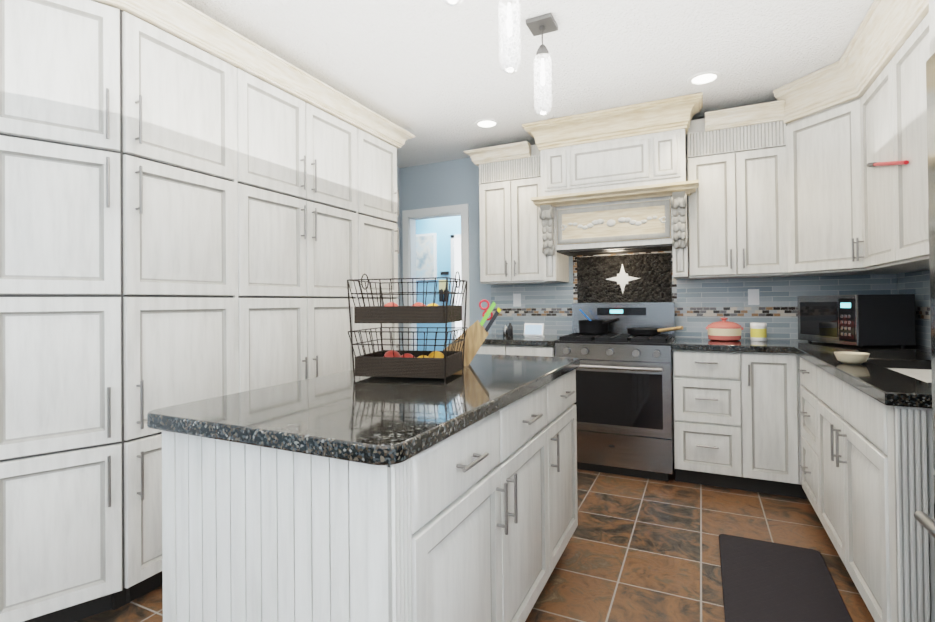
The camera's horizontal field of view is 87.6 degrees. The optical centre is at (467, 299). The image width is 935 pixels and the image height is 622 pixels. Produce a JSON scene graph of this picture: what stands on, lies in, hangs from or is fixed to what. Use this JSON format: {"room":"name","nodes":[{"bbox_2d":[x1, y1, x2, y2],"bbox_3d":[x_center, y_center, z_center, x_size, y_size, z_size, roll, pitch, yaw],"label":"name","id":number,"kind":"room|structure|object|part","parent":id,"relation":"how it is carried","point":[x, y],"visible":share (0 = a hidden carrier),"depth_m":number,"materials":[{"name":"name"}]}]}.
{"room":"kitchen","nodes":[
{"label":"kitchen","id":0,"kind":"room"},
{"bbox_2d":[396,167,401,349],"bbox_3d":[-1.775,-0.042,2.100,0.555,2.550,5.920,-1,-1,26],"label":"wall","id":1,"kind":"structure","parent":0,"point":[398,222],"depth_m":4.83,"materials":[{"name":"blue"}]},
{"bbox_2d":[416,216,460,350],"bbox_3d":[1.020,-0.041,5.629,5.550,2.550,0.100,-1,-1,26],"label":"wall","id":2,"kind":"structure","parent":0,"point":[444,228],"depth_m":6.23,"materials":[{"name":"blue"}]},
{"bbox_2d":[416,233,436,280],"bbox_3d":[-0.562,-0.544,6.312,0.360,0.600,0.033,-1,-1,26],"label":"framed picture","id":3,"kind":"object","parent":2,"relation":"attached to","point":[426,255],"visible":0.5,"depth_m":6.28,"materials":[{"name":"white"}]},
{"bbox_2d":[439,271,448,301],"bbox_3d":[-0.306,-0.158,6.163,0.140,0.380,0.078,-1,-1,26],"label":"wall rail","id":4,"kind":"object","parent":2,"relation":"attached to","point":[442,285],"visible":0.6,"depth_m":6.16,"materials":[{"name":"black metal"}]},
{"bbox_2d":[451,234,461,340],"bbox_3d":[-0.068,0.219,6.081,0.290,2.060,0.018,-1,-1,26],"label":"glazing","id":5,"kind":"object","parent":2,"relation":"attached to","point":[455,253],"visible":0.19,"depth_m":6.11,"materials":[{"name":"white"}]},
{"bbox_2d":[75,469,874,621],"bbox_3d":[-0.435,1.253,2.551,5.550,0.060,7.900,-1,-1,26],"label":"floor","id":6,"kind":"structure","parent":0,"point":[637,549],"depth_m":2.34,"materials":[{"name":"stone"}]},
{"bbox_2d":[0,0,131,621],"bbox_3d":[-1.710,-0.004,1.879,0.657,2.470,0.370,-1,-1,26],"label":"tall cabinet","id":7,"kind":"object","parent":6,"relation":"on","point":[66,65],"depth_m":1.79,"materials":[{"name":"grey"}]},
{"bbox_2d":[132,0,243,600],"bbox_3d":[-1.519,-0.003,2.280,0.657,2.470,0.518,-1,-1,26],"label":"tall cabinet","id":8,"kind":"object","parent":6,"relation":"on","point":[196,204],"depth_m":2.10,"materials":[{"name":"grey"}]},
{"bbox_2d":[244,44,363,391],"bbox_3d":[-1.211,-0.001,2.924,0.657,2.470,0.946,-1,-1,26],"label":"tall cabinet","id":9,"kind":"object","parent":6,"relation":"on","point":[304,201],"depth_m":2.73,"materials":[{"name":"grey wood"}]},
{"bbox_2d":[162,369,577,621],"bbox_3d":[-0.126,0.775,1.838,0.794,0.878,1.578,-1,-1,26],"label":"kitchen island","id":10,"kind":"object","parent":6,"relation":"on","point":[477,521],"visible":0.69,"depth_m":1.19,"materials":[{"name":"paint"}]},
{"bbox_2d":[147,354,579,464],"bbox_3d":[-0.148,0.314,1.852,0.799,0.040,1.650,-1,-1,26],"label":"island countertop","id":11,"kind":"structure","parent":10,"relation":"on","point":[346,415],"depth_m":1.29,"materials":[{"name":"stone"}]},
{"bbox_2d":[347,271,466,381],"bbox_3d":[-0.220,0.096,1.887,0.386,0.398,0.296,-1,0,14],"label":"basket","id":12,"kind":"object","parent":11,"relation":"on","point":[443,364],"visible":1,"depth_m":1.78,"materials":[{"name":"dark wood"},{"name":"dark metal wire"}]},
{"bbox_2d":[444,300,500,365],"bbox_3d":[0.024,0.148,2.191,0.256,0.292,0.111,-1,0,4],"label":"knife block","id":13,"kind":"object","parent":11,"relation":"on","point":[477,332],"visible":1,"depth_m":2.14,"materials":[{"name":"brown wood"}]},
{"bbox_2d":[360,112,399,353],"bbox_3d":[-0.910,0.002,3.552,0.657,2.470,0.482,-1,-1,26],"label":"tall cabinet","id":14,"kind":"object","parent":6,"relation":"on","point":[379,142],"depth_m":3.42,"materials":[{"name":"grey"}]},
{"bbox_2d":[476,334,563,356],"bbox_3d":[0.424,0.766,3.951,0.752,0.919,0.644,-1,-1,26],"label":"base cabinet","id":15,"kind":"object","parent":6,"relation":"on","point":[496,344],"depth_m":3.66,"materials":[{"name":"paint"}]},
{"bbox_2d":[506,323,512,335],"bbox_3d":[0.357,0.252,4.061,0.043,0.110,0.043,-1,0,11],"label":"bottle","id":16,"kind":"object","parent":15,"relation":"on","point":[508,330],"depth_m":4.05,"materials":[{"name":"grey plastic"}]},
{"bbox_3d":[0.420,0.326,3.955,0.752,0.040,0.644,-1,-1,26],"label":"top of the base cabinet","id":17,"kind":"part","parent":15,"relation":"part of","materials":[{"name":"black stone"}]},
{"bbox_2d":[524,323,543,336],"bbox_3d":[0.533,0.248,3.896,0.160,0.111,0.064,-1,-1,26],"label":"smart display","id":18,"kind":"object","parent":15,"relation":"on","point":[533,329],"visible":1,"depth_m":3.88,"materials":[{"name":"white plastic"}]},
{"bbox_2d":[555,303,674,480],"bbox_3d":[1.103,0.623,3.594,0.770,1.185,0.702,-1,-1,26],"label":"range","id":19,"kind":"object","parent":6,"relation":"on","point":[624,403],"visible":0.94,"depth_m":3.33,"materials":[{"name":"silver metal"}]},
{"bbox_2d":[578,309,618,334],"bbox_3d":[1.002,0.171,3.710,0.336,0.194,0.311,-1,-1,26],"label":"pot","id":20,"kind":"object","parent":19,"relation":"on","point":[593,327],"visible":0.98,"depth_m":3.67,"materials":[{"name":"black"}]},
{"bbox_2d":[627,326,682,335],"bbox_3d":[1.357,0.224,3.534,0.393,0.077,0.330,-1,-1,26],"label":"pan","id":21,"kind":"object","parent":19,"relation":"on","point":[645,331],"visible":1,"depth_m":3.50,"materials":[{"name":"black"}]},
{"bbox_2d":[719,534,852,621],"bbox_3d":[1.108,1.192,1.635,0.425,0.014,1.680,-1,-1,26],"label":"floor mat","id":22,"kind":"object","parent":6,"relation":"on","point":[764,581],"visible":0.96,"depth_m":2.02,"materials":[{"name":"black rubber"}]},
{"bbox_2d":[673,350,934,621],"bbox_3d":[1.728,0.742,2.453,1.319,0.915,2.219,-1,-1,26],"label":"base cabinet","id":23,"kind":"object","parent":6,"relation":"on","point":[853,465],"depth_m":2.22,"materials":[{"name":"paint"}]},
{"bbox_2d":[671,337,786,352],"bbox_3d":[1.759,0.307,3.311,0.656,0.040,0.648,-1,-1,26],"label":"countertop","id":24,"kind":"structure","parent":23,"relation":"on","point":[680,343],"depth_m":3.10,"materials":[{"name":"stone"}]},
{"bbox_2d":[706,317,742,340],"bbox_3d":[1.794,0.207,3.406,0.230,0.158,0.212,-1,-1,26],"label":"pot","id":25,"kind":"object","parent":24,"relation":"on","point":[723,330],"visible":1,"depth_m":3.33,"materials":[{"name":"red ceramic"}]},
{"bbox_2d":[750,323,766,340],"bbox_3d":[1.975,0.222,3.308,0.098,0.122,0.097,-1,-1,26],"label":"jar","id":26,"kind":"object","parent":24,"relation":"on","point":[758,331],"visible":1,"depth_m":3.27,"materials":[{"name":"white ceramic"}]},
{"bbox_2d":[787,339,931,407],"bbox_3d":[2.015,0.296,2.313,0.669,0.040,2.229,-1,-1,26],"label":"countertop","id":27,"kind":"structure","parent":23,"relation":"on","point":[886,386],"depth_m":1.93,"materials":[{"name":"stone"}]},
{"bbox_2d":[834,351,869,363],"bbox_3d":[1.654,0.254,2.098,0.124,0.045,0.124,-1,-1,26],"label":"bowl","id":28,"kind":"object","parent":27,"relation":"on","point":[851,357],"visible":1,"depth_m":2.06,"materials":[{"name":"beige ceramic"}]},
{"bbox_2d":[797,294,915,346],"bbox_3d":[2.372,0.126,3.013,0.338,0.301,0.500,-1,0,1],"label":"microwave","id":29,"kind":"object","parent":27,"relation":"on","point":[872,320],"visible":1,"depth_m":2.77,"materials":[{"name":"black plastic"}]},
{"bbox_2d":[914,53,934,537],"bbox_3d":[1.210,0.298,0.658,0.720,1.785,0.900,-1,-1,26],"label":"fridge","id":30,"kind":"object","parent":6,"relation":"on","point":[925,521],"visible":1,"depth_m":1.18,"materials":[{"name":"grey"}]},
{"bbox_2d":[181,0,873,167],"bbox_3d":[-0.462,-1.341,2.573,5.550,0.030,7.900,-1,-1,26],"label":"ceiling","id":31,"kind":"structure","parent":0,"point":[434,79],"depth_m":2.64,"materials":[{"name":"white paint"}]},
{"bbox_2d":[442,0,462,5],"bbox_3d":[-0.047,-1.116,1.476,0.124,0.446,0.124,-1,-1,26],"label":"pendant light","id":32,"kind":"object","parent":31,"relation":"hanging from","point":[453,3],"visible":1,"depth_m":1.48,"materials":[{"name":"white glass"}]},
{"bbox_2d":[474,119,498,127],"bbox_3d":[0.146,-1.320,3.668,0.190,0.007,0.190,-1,-1,26],"label":"recessed light","id":33,"kind":"object","parent":31,"relation":"in","point":[486,123],"visible":1,"depth_m":3.67,"materials":[{"name":"white"}]},
{"bbox_2d":[498,0,520,73],"bbox_3d":[0.165,-1.115,1.917,0.124,0.446,0.124,-1,-1,26],"label":"pendant light","id":34,"kind":"object","parent":31,"relation":"hanging from","point":[510,12],"visible":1,"depth_m":1.90,"materials":[{"name":"clear glass"}]},
{"bbox_2d":[526,13,557,115],"bbox_3d":[0.363,-1.113,2.355,0.124,0.446,0.124,-1,-1,26],"label":"pendant light","id":35,"kind":"object","parent":31,"relation":"hanging from","point":[542,24],"visible":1,"depth_m":2.34,"materials":[{"name":"clear glass"}]},
{"bbox_2d":[687,71,721,85],"bbox_3d":[1.437,-1.339,2.961,0.190,0.007,0.190,-1,-1,26],"label":"recessed light","id":36,"kind":"object","parent":31,"relation":"in","point":[703,78],"visible":1,"depth_m":2.96,"materials":[{"name":"white"}]},
{"bbox_2d":[400,134,880,349],"bbox_3d":[1.100,-0.055,4.060,4.050,2.550,0.100,-1,-1,26],"label":"wall","id":37,"kind":"structure","parent":0,"point":[446,183],"depth_m":4.58,"materials":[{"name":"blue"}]},
{"bbox_2d":[402,204,469,350],"bbox_3d":[-0.285,0.180,4.714,0.720,2.120,0.116,-1,-1,26],"label":"door frame","id":38,"kind":"structure","parent":37,"relation":"attached to","point":[410,218],"depth_m":4.79,"materials":[{"name":"white"}]},
{"bbox_2d":[464,141,556,284],"bbox_3d":[0.368,-0.687,4.119,0.671,1.110,0.426,-1,-1,26],"label":"upper cabinet","id":39,"kind":"object","parent":37,"relation":"attached to","point":[511,242],"visible":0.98,"depth_m":3.98,"materials":[{"name":"paint"}]},
{"bbox_2d":[522,92,702,282],"bbox_3d":[1.099,-0.739,3.679,1.231,1.181,0.588,-1,-1,26],"label":"range hood","id":40,"kind":"object","parent":37,"relation":"attached to","point":[614,181],"visible":1,"depth_m":3.51,"materials":[{"name":"paint"}]},
{"bbox_2d":[491,251,894,338],"bbox_3d":[1.511,-0.034,3.797,2.878,0.715,0.016,-1,-1,26],"label":"backsplash","id":41,"kind":"structure","parent":37,"relation":"attached to","point":[701,305],"depth_m":3.76,"materials":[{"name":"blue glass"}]},
{"bbox_2d":[687,88,790,279],"bbox_3d":[1.883,-0.747,3.438,0.593,1.186,0.347,-1,-1,26],"label":"upper cabinet","id":42,"kind":"object","parent":37,"relation":"attached to","point":[737,228],"depth_m":3.27,"materials":[{"name":"paint"}]},
{"bbox_2d":[895,270,930,347],"bbox_3d":[2.262,0.066,2.040,0.009,0.468,2.460,-1,-1,26],"label":"backsplash","id":43,"kind":"structure","parent":37,"relation":"attached to","point":[917,283],"depth_m":2.85,"materials":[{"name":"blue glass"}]},
{"bbox_3d":[1.582,-0.090,0.493,0.100,2.550,5.920,-1,-1,26],"label":"wall","id":44,"kind":"structure","parent":0,"visible":0},
{"bbox_2d":[783,96,854,275],"bbox_3d":[2.153,-0.649,2.952,0.327,0.953,0.327,-1,-1,26],"label":"upper cabinet","id":45,"kind":"object","parent":44,"relation":"attached to","point":[823,171],"depth_m":2.96,"materials":[{"name":"paint"}]},
{"bbox_2d":[851,4,929,271],"bbox_3d":[2.228,-0.759,2.402,0.362,1.186,0.610,-1,-1,26],"label":"upper cabinet","id":46,"kind":"object","parent":44,"relation":"attached to","point":[871,123],"depth_m":2.54,"materials":[{"name":"paint"}]},
{"bbox_2d":[887,0,929,267],"bbox_3d":[1.895,-0.761,1.708,0.362,1.186,0.930,-1,-1,26],"label":"upper cabinet","id":47,"kind":"object","parent":44,"relation":"attached to","point":[908,43],"depth_m":2.11,"materials":[{"name":"paint"}]},
{"bbox_2d":[929,0,934,56],"bbox_3d":[1.298,-0.983,0.796,0.646,0.746,1.216,-1,-1,26],"label":"upper cabinet","id":48,"kind":"object","parent":44,"relation":"attached to","point":[932,24],"visible":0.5,"depth_m":1.42,"materials":[{"name":"paint"}]}
]}

